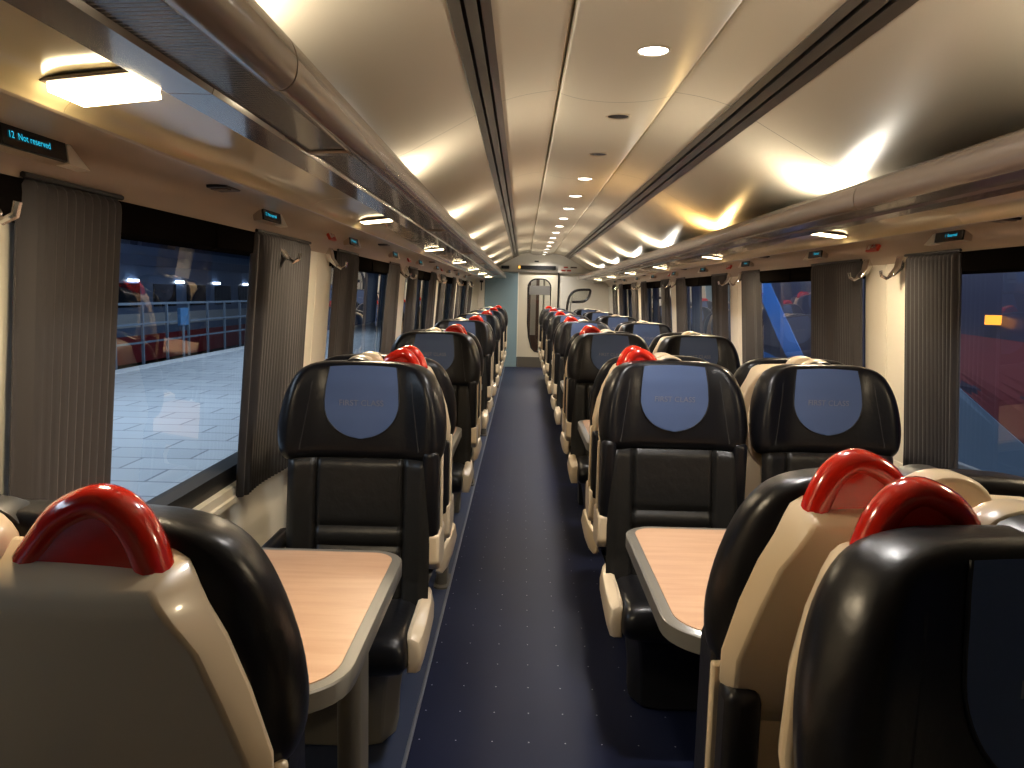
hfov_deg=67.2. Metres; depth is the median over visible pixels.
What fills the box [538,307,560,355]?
seat
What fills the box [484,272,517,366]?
partition
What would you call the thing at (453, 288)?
curtain
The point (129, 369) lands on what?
platform edge line
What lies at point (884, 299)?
wall
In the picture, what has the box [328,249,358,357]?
curtain
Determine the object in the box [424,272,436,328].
curtain
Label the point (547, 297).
wall
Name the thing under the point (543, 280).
pole
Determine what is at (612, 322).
seat
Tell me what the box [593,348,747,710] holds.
seat
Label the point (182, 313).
platform sign
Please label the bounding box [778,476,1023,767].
seat
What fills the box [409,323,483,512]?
seat
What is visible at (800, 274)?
window
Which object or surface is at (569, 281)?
wall
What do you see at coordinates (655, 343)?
seat
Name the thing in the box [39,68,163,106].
lamp
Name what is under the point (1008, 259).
window
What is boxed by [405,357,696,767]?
floor
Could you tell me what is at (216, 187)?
air vent
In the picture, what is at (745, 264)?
display
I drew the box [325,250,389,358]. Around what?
window
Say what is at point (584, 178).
recessed light
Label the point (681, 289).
curtain
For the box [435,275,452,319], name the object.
window
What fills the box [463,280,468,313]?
curtain
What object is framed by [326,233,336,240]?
sticker
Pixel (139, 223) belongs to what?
window
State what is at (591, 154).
diffuser
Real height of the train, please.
3.500 m
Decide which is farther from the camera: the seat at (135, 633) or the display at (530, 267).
the display at (530, 267)
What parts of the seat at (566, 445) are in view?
seat trim, armrest, grab handle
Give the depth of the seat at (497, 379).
8.69 m
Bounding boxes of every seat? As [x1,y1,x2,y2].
[0,483,308,767]
[262,348,446,745]
[324,345,456,584]
[390,324,480,522]
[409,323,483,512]
[434,315,493,428]
[446,315,494,412]
[455,310,500,395]
[464,310,501,385]
[469,307,504,375]
[478,305,507,362]
[485,307,504,368]
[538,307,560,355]
[539,306,567,361]
[541,308,570,367]
[542,308,576,396]
[545,311,581,384]
[546,311,589,393]
[550,316,597,409]
[552,316,609,457]
[560,325,631,504]
[564,326,649,508]
[574,308,598,314]
[581,345,708,633]
[584,311,614,320]
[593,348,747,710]
[598,315,636,330]
[614,320,659,330]
[619,321,672,347]
[649,331,714,353]
[657,332,739,374]
[694,448,1023,767]
[733,356,844,498]
[746,359,900,483]
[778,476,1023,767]
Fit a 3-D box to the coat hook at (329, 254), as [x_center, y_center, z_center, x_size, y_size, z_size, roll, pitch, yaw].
[-0.834,-0.600,3.677,0.107,0.111,0.054,1,7,1]
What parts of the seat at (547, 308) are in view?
armrest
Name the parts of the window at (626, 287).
frame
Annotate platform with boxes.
[110,349,243,501]
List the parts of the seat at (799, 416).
seat number plate, backrest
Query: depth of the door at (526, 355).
14.70 m
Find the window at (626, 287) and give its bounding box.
[623,284,638,316]
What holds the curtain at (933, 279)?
attached to the window at (1008, 259)
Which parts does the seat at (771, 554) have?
armrest, grab handle, seat number plate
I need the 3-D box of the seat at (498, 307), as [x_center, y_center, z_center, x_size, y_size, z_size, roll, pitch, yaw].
[-0.353,-0.637,12.167,0.550,1.212,0.590,1,7,1]
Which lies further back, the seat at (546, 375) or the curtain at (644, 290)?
the curtain at (644, 290)
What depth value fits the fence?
18.34 m
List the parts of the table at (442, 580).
foot plate, table leg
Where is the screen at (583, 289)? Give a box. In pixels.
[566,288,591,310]
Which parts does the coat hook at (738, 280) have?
hook plate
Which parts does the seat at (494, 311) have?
armrest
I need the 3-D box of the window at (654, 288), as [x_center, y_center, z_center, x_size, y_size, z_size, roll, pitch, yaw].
[1.804,-0.846,9.464,0.155,0.960,1.973,1,7,1]
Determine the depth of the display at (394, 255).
5.15 m
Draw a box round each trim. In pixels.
[0,88,485,283]
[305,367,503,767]
[401,366,504,767]
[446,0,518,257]
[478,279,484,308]
[502,271,584,273]
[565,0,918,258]
[594,215,1023,286]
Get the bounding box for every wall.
[0,222,473,547]
[471,252,609,312]
[516,272,549,356]
[609,264,904,466]
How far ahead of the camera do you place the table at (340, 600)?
1.69 m
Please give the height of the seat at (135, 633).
1.212 m
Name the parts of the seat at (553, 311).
armrest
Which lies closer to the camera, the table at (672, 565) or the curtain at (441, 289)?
the table at (672, 565)
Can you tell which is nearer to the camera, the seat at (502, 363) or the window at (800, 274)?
the window at (800, 274)
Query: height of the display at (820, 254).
0.065 m
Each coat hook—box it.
[0,200,22,224]
[281,248,301,262]
[325,247,347,269]
[400,265,410,278]
[404,266,416,278]
[718,273,731,285]
[729,272,741,285]
[848,259,872,280]
[879,256,905,279]
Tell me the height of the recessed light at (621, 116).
0.010 m
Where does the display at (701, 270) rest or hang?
attached to the wall at (884, 299)
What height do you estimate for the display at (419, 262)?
0.065 m
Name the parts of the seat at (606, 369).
seat trim, armrest, grab handle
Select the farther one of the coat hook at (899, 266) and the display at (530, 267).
the display at (530, 267)
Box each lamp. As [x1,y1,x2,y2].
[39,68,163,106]
[359,217,392,223]
[424,248,443,251]
[704,256,722,259]
[811,232,847,238]
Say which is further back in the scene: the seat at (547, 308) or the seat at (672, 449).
the seat at (547, 308)
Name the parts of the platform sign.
sign post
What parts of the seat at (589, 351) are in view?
armrest, seat trim, backrest, grab handle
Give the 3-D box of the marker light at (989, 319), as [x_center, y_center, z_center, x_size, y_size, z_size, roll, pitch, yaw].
[2.801,-0.372,4.483,0.080,0.055,0.030,1,7,1]
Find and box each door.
[517,272,559,367]
[528,280,539,350]
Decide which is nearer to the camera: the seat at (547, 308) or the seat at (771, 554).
the seat at (771, 554)
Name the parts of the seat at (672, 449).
armrest, seat trim, grab handle, seat number plate, backrest, armrest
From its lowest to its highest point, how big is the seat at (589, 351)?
1.212 m
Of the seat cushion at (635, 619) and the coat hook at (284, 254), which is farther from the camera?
the coat hook at (284, 254)
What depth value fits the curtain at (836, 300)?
3.92 m
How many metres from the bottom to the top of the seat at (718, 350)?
1.187 m
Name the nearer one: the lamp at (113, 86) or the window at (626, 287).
the lamp at (113, 86)
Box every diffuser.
[361,219,392,223]
[590,153,605,155]
[608,115,628,118]
[639,47,667,54]
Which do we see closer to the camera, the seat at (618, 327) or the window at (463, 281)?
the seat at (618, 327)
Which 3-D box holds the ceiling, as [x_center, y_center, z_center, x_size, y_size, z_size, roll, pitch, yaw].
[0.442,-1.383,6.176,2.700,0.470,17.000,1,7,1]
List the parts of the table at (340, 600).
table leg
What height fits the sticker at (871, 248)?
0.052 m
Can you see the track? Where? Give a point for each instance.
(233, 346)
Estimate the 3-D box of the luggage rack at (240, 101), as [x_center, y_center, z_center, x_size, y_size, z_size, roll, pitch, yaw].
[-0.549,-1.042,6.164,0.636,0.126,16.830,1,7,1]
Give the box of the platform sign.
[177,308,188,356]
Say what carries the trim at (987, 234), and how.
attached to the wall at (884, 299)
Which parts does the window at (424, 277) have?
frame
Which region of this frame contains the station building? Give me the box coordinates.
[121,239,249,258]
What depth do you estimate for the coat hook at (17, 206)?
1.28 m
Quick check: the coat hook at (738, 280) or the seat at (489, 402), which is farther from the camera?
the seat at (489, 402)
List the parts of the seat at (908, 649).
grab handle, seat number plate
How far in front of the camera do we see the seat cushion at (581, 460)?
4.34 m
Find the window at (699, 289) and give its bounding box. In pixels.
[685,276,729,339]
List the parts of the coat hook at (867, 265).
hook plate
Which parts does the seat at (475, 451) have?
grab handle, seat trim, armrest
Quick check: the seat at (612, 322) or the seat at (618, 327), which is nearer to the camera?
the seat at (618, 327)
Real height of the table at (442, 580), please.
0.706 m
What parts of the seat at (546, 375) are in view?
seat trim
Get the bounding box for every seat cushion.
[368,598,415,676]
[452,462,463,492]
[576,455,588,483]
[616,574,672,643]
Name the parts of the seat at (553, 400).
seat trim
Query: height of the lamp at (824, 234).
0.022 m
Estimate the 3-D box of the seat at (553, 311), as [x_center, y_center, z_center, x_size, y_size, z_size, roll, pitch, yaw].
[0.664,-0.414,10.451,0.518,1.212,0.591,1,7,1]
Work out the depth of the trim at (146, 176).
1.83 m
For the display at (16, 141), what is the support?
attached to the wall at (261, 513)
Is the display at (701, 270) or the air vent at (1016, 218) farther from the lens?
the display at (701, 270)
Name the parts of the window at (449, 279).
frame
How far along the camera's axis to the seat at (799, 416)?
2.66 m
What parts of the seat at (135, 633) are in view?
seat number plate, grab handle, armrest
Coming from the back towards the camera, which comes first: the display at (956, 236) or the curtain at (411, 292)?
the curtain at (411, 292)
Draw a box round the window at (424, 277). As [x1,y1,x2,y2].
[401,268,430,333]
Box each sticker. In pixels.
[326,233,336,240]
[865,244,880,252]
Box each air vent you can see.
[206,184,239,191]
[990,217,1021,222]
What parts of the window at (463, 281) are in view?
frame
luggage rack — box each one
[0,0,505,279]
[578,129,1023,281]
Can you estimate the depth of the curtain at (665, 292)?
8.60 m
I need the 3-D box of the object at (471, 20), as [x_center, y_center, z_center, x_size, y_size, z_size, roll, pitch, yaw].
[-0.047,-1.445,6.175,0.110,0.088,17.000,1,7,1]
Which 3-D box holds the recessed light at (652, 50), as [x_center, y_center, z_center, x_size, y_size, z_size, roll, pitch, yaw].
[0.425,-1.003,2.313,0.106,0.010,0.106,1,7,1]
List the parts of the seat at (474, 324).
grab handle, backrest, seat trim, armrest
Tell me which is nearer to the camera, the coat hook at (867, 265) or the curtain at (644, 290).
the coat hook at (867, 265)
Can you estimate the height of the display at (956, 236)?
0.065 m
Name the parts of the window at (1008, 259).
frame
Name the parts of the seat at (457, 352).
grab handle, backrest, seat trim, armrest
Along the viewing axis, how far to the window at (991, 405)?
4.58 m
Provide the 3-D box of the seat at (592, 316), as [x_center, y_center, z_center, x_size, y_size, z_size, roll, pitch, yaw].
[1.206,-0.388,10.447,0.541,1.187,0.590,1,7,1]
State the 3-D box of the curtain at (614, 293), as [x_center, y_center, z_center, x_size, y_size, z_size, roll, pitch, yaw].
[1.813,-1.271,13.516,0.095,0.942,0.508,1,7,1]
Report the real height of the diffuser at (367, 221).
0.016 m
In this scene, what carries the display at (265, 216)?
attached to the wall at (261, 513)
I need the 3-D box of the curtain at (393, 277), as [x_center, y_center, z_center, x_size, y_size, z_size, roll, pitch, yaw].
[-0.886,-0.400,5.552,0.108,0.942,0.412,1,7,1]
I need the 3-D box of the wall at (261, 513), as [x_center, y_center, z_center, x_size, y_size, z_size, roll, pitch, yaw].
[-0.922,-0.170,6.337,0.120,1.620,17.000,1,7,1]
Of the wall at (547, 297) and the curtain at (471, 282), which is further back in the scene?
the wall at (547, 297)
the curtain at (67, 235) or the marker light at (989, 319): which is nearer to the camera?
the curtain at (67, 235)
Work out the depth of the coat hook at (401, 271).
5.75 m
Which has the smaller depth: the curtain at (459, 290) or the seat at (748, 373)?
the seat at (748, 373)
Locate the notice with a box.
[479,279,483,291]
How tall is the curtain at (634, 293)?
0.942 m
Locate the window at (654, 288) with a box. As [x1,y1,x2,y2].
[646,281,671,329]
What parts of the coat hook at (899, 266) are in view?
hook plate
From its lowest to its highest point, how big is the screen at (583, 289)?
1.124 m
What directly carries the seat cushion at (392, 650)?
on the seat at (362, 438)
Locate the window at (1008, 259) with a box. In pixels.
[958,246,1023,470]
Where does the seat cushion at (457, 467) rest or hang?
on the seat at (457, 352)
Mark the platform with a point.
(172, 422)
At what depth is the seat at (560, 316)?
8.54 m
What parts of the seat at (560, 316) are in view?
seat trim, armrest, backrest, grab handle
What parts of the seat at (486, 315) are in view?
grab handle, seat trim, backrest, armrest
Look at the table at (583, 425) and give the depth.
3.93 m
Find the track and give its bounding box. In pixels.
[118,344,243,368]
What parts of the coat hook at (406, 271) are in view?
hook plate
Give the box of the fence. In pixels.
[115,300,246,369]
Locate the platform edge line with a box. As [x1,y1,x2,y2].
[115,346,243,373]
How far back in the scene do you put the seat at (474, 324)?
6.33 m
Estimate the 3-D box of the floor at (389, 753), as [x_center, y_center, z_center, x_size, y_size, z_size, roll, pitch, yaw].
[-0.615,0.641,6.427,0.695,0.003,17.000,1,7,1]
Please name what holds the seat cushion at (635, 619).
on the seat at (672, 449)
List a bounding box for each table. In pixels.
[261,547,401,767]
[433,427,461,589]
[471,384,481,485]
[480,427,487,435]
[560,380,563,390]
[578,420,589,450]
[626,526,726,654]
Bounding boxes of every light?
[128,279,138,281]
[577,177,592,179]
[588,152,607,156]
[605,113,630,119]
[636,45,670,56]
[984,315,1001,324]
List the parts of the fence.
post, post, post, rail, post, post, post, post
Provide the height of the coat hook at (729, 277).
0.111 m
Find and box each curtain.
[9,171,123,499]
[236,229,310,497]
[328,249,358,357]
[380,261,400,353]
[402,266,417,333]
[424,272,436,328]
[435,274,445,324]
[448,277,456,318]
[455,278,461,317]
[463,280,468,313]
[466,281,472,312]
[612,284,617,314]
[619,284,623,315]
[631,282,638,321]
[641,281,648,321]
[660,279,670,328]
[676,277,687,332]
[711,273,728,338]
[741,269,763,363]
[811,259,862,366]
[903,248,961,468]
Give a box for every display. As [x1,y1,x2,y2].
[0,122,89,171]
[253,209,287,227]
[343,237,360,248]
[388,251,399,258]
[415,260,423,265]
[518,265,555,269]
[697,267,708,272]
[738,261,753,267]
[803,250,827,260]
[924,229,972,245]
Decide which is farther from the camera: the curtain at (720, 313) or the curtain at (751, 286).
the curtain at (720, 313)
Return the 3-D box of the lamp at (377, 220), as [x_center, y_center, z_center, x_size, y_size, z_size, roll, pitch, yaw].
[-0.531,-0.640,3.019,0.123,0.022,0.100,1,7,1]
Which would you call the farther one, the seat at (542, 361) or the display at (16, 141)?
the seat at (542, 361)
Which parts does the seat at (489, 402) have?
seat trim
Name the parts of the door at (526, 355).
kick plate, post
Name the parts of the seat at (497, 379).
seat trim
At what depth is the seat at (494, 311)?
10.26 m
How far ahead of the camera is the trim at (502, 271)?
14.60 m
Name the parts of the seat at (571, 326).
seat trim, armrest, backrest, grab handle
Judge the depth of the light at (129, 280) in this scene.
22.60 m
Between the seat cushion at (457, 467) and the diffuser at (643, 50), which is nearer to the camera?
the diffuser at (643, 50)
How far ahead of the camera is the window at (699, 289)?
7.29 m
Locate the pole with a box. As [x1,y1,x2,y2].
[542,280,544,309]
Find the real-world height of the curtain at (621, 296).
0.942 m
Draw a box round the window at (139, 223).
[0,173,254,508]
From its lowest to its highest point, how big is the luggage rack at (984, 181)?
0.126 m
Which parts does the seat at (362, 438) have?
armrest, seat number plate, backrest, grab handle, seat trim, armrest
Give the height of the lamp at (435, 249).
0.022 m
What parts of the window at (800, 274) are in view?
frame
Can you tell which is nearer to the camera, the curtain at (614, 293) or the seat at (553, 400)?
the seat at (553, 400)
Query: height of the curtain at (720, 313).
0.942 m
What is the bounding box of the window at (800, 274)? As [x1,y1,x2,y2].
[759,261,865,365]
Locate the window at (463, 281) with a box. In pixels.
[454,280,465,318]
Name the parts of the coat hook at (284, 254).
hook plate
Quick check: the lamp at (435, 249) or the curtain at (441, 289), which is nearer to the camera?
the lamp at (435, 249)
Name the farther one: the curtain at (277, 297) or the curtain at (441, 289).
the curtain at (441, 289)
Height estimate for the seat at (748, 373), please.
1.187 m
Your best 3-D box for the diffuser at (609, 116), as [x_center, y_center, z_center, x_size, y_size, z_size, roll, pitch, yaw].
[0.437,-1.103,3.170,0.090,0.005,0.090,1,7,1]
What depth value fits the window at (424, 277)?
7.61 m
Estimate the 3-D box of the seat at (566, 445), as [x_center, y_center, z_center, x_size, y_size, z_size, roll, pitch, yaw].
[0.590,0.199,5.208,0.518,1.212,0.591,1,7,1]
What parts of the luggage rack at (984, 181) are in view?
rack rail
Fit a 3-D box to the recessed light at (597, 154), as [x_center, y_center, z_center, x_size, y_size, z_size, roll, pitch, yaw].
[0.450,-1.203,4.026,0.106,0.010,0.106,1,7,1]
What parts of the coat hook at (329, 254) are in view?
hook plate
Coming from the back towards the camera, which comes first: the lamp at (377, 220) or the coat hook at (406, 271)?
the coat hook at (406, 271)
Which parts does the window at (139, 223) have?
frame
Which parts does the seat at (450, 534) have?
grab handle, seat trim, armrest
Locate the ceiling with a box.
[255,0,1023,270]
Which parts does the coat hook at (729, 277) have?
hook plate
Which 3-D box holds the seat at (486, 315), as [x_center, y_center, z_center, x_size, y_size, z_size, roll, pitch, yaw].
[-0.409,-0.178,8.244,0.550,1.212,0.590,1,7,1]

